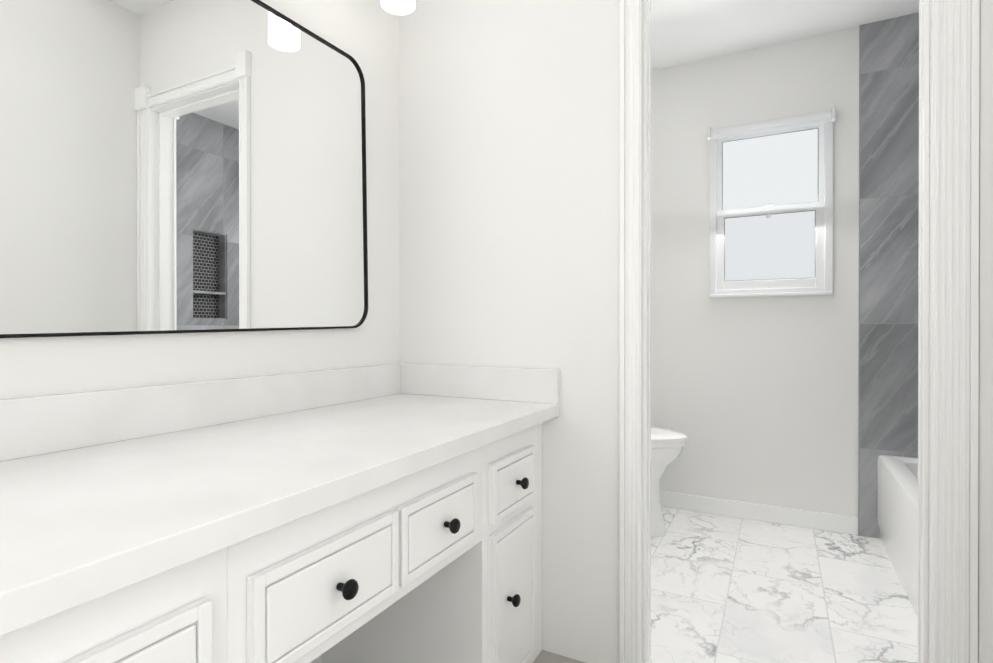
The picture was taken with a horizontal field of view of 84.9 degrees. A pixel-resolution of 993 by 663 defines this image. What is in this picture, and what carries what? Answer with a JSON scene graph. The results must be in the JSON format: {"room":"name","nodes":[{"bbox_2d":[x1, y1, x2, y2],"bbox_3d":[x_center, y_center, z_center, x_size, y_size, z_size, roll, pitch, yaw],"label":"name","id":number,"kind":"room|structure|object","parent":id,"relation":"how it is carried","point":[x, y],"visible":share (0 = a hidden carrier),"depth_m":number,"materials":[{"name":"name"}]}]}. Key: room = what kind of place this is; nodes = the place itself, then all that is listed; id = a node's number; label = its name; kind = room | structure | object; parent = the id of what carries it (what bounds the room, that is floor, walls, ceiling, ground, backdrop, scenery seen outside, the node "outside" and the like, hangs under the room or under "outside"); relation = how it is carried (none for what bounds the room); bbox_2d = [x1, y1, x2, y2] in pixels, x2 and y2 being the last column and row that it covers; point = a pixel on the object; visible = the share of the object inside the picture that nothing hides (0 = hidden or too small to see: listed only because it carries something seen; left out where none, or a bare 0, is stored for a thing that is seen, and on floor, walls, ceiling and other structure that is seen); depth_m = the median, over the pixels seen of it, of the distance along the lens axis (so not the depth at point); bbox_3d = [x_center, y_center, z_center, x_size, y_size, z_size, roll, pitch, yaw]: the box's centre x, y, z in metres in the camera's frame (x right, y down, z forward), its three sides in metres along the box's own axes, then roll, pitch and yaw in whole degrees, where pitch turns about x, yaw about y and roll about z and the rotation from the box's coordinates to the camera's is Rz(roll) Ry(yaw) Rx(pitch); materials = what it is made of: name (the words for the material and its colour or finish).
{"room":"bathroom","nodes":[
{"label":"bathroom","id":0,"kind":"room"},
{"bbox_2d":[0,0,398,399],"bbox_3d":[-0.692,-0.287,1.536,0.120,2.657,4.749,0,0,27],"label":"wall","id":1,"kind":"structure","parent":0,"point":[364,34],"depth_m":1.65,"materials":[{"name":"white paint"}]},
{"bbox_2d":[0,0,367,337],"bbox_3d":[-0.794,-0.440,1.189,0.016,0.895,1.501,0,1,27],"label":"mirror","id":2,"kind":"object","parent":1,"relation":"attached to","point":[182,166],"visible":0.94,"depth_m":1.27,"materials":[{"name":"black mirror"}]},
{"bbox_2d":[0,363,399,458],"bbox_3d":[-0.794,0.180,1.189,0.020,0.110,1.898,0,0,27],"label":"backsplash","id":3,"kind":"structure","parent":1,"relation":"attached to","point":[35,425],"depth_m":1.24,"materials":[{"name":"white stone"}]},
{"bbox_2d":[381,0,414,14],"bbox_3d":[-0.666,-1.109,1.125,0.300,0.275,1.332,0,0,27],"label":"sconce","id":4,"kind":"object","parent":1,"relation":"attached to","point":[411,1],"visible":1,"depth_m":1.66,"materials":[{"name":"white glass"}]},
{"bbox_2d":[399,0,619,662],"bbox_3d":[0.861,-0.286,1.466,2.700,2.657,0.120,0,0,27],"label":"wall","id":5,"kind":"structure","parent":0,"point":[509,183],"depth_m":1.77,"materials":[{"name":"white paint"}]},
{"bbox_2d":[400,363,559,402],"bbox_3d":[-0.076,0.178,1.874,0.620,0.110,0.020,0,0,27],"label":"backsplash","id":6,"kind":"structure","parent":5,"relation":"attached to","point":[529,385],"depth_m":1.85,"materials":[{"name":"white stone"}]},
{"bbox_2d":[619,0,979,662],"bbox_3d":[0.776,-0.095,1.510,0.843,2.273,0.182,0,0,27],"label":"door frame","id":7,"kind":"structure","parent":5,"relation":"attached to","point":[955,155],"depth_m":1.29,"materials":[{"name":"white paint"}]},
{"bbox_2d":[533,506,917,662],"bbox_3d":[0.506,1.094,0.917,2.820,0.100,4.749,0,0,27],"label":"floor","id":8,"kind":"structure","parent":0,"point":[726,589],"depth_m":2.12,"materials":[{"name":"tile"}]},
{"bbox_2d":[0,411,559,662],"bbox_3d":[-0.517,0.659,1.058,0.634,0.768,1.878,0,0,27],"label":"bathroom vanity","id":9,"kind":"object","parent":8,"relation":"on","point":[389,513],"depth_m":0.99,"materials":[{"name":"white paint"}]},
{"bbox_2d":[0,391,559,622],"bbox_3d":[-0.519,0.256,1.046,0.640,0.040,1.898,0,0,27],"label":"countertop","id":10,"kind":"structure","parent":9,"relation":"on","point":[75,520],"depth_m":0.87,"materials":[{"name":"white stone"}]},
{"bbox_2d":[651,426,686,537],"bbox_3d":[0.594,0.598,2.893,0.804,0.880,0.470,0,0,27],"label":"toilet","id":11,"kind":"object","parent":8,"relation":"on","point":[667,445],"visible":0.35,"depth_m":2.71,"materials":[{"name":"white ceramic"}]},
{"bbox_2d":[877,455,917,615],"bbox_3d":[1.885,0.830,1.872,0.746,0.421,1.512,0,0,27],"label":"bathtub","id":12,"kind":"object","parent":8,"relation":"on","point":[897,499],"visible":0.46,"depth_m":2.27,"materials":[{"name":"white ceramic"}]},
{"bbox_2d":[651,27,858,516],"bbox_3d":[1.627,-0.254,2.938,2.700,2.582,0.120,0,0,27],"label":"wall","id":13,"kind":"structure","parent":0,"point":[754,399],"depth_m":2.98,"materials":[{"name":"white paint"}]},
{"bbox_2d":[660,491,857,534],"bbox_3d":[1.117,0.992,3.132,1.621,0.090,0.013,0,0,27],"label":"baseboard","id":14,"kind":"structure","parent":13,"relation":"attached to","point":[798,517],"depth_m":2.94,"materials":[{"name":"white paint"}]},
{"bbox_2d":[707,106,835,298],"bbox_3d":[1.472,-0.660,2.940,0.612,0.955,0.118,0,0,27],"label":"window","id":15,"kind":"structure","parent":13,"relation":"in","point":[771,208],"depth_m":2.95,"materials":[{"name":"white plastic"}]},
{"bbox_2d":[858,13,918,538],"bbox_3d":[2.203,-0.252,2.563,0.827,2.582,0.014,0,0,27],"label":"wall tile","id":16,"kind":"structure","parent":13,"relation":"attached to","point":[888,236],"depth_m":2.69,"materials":[{"name":"grey tile"}]},
{"bbox_2d":[651,0,918,70],"bbox_3d":[1.218,-1.592,2.279,2.820,0.100,1.660,0,0,27],"label":"ceiling","id":17,"kind":"structure","parent":0,"point":[685,31],"depth_m":2.71,"materials":[{"name":"white paint"}]},
{"bbox_2d":[978,0,992,662],"bbox_3d":[0.487,-0.281,-0.081,0.120,2.657,2.969,0,0,27],"label":"wall","id":18,"kind":"structure","parent":0,"point":[985,584],"depth_m":1.21,"materials":[{"name":"white paint"}]}
]}

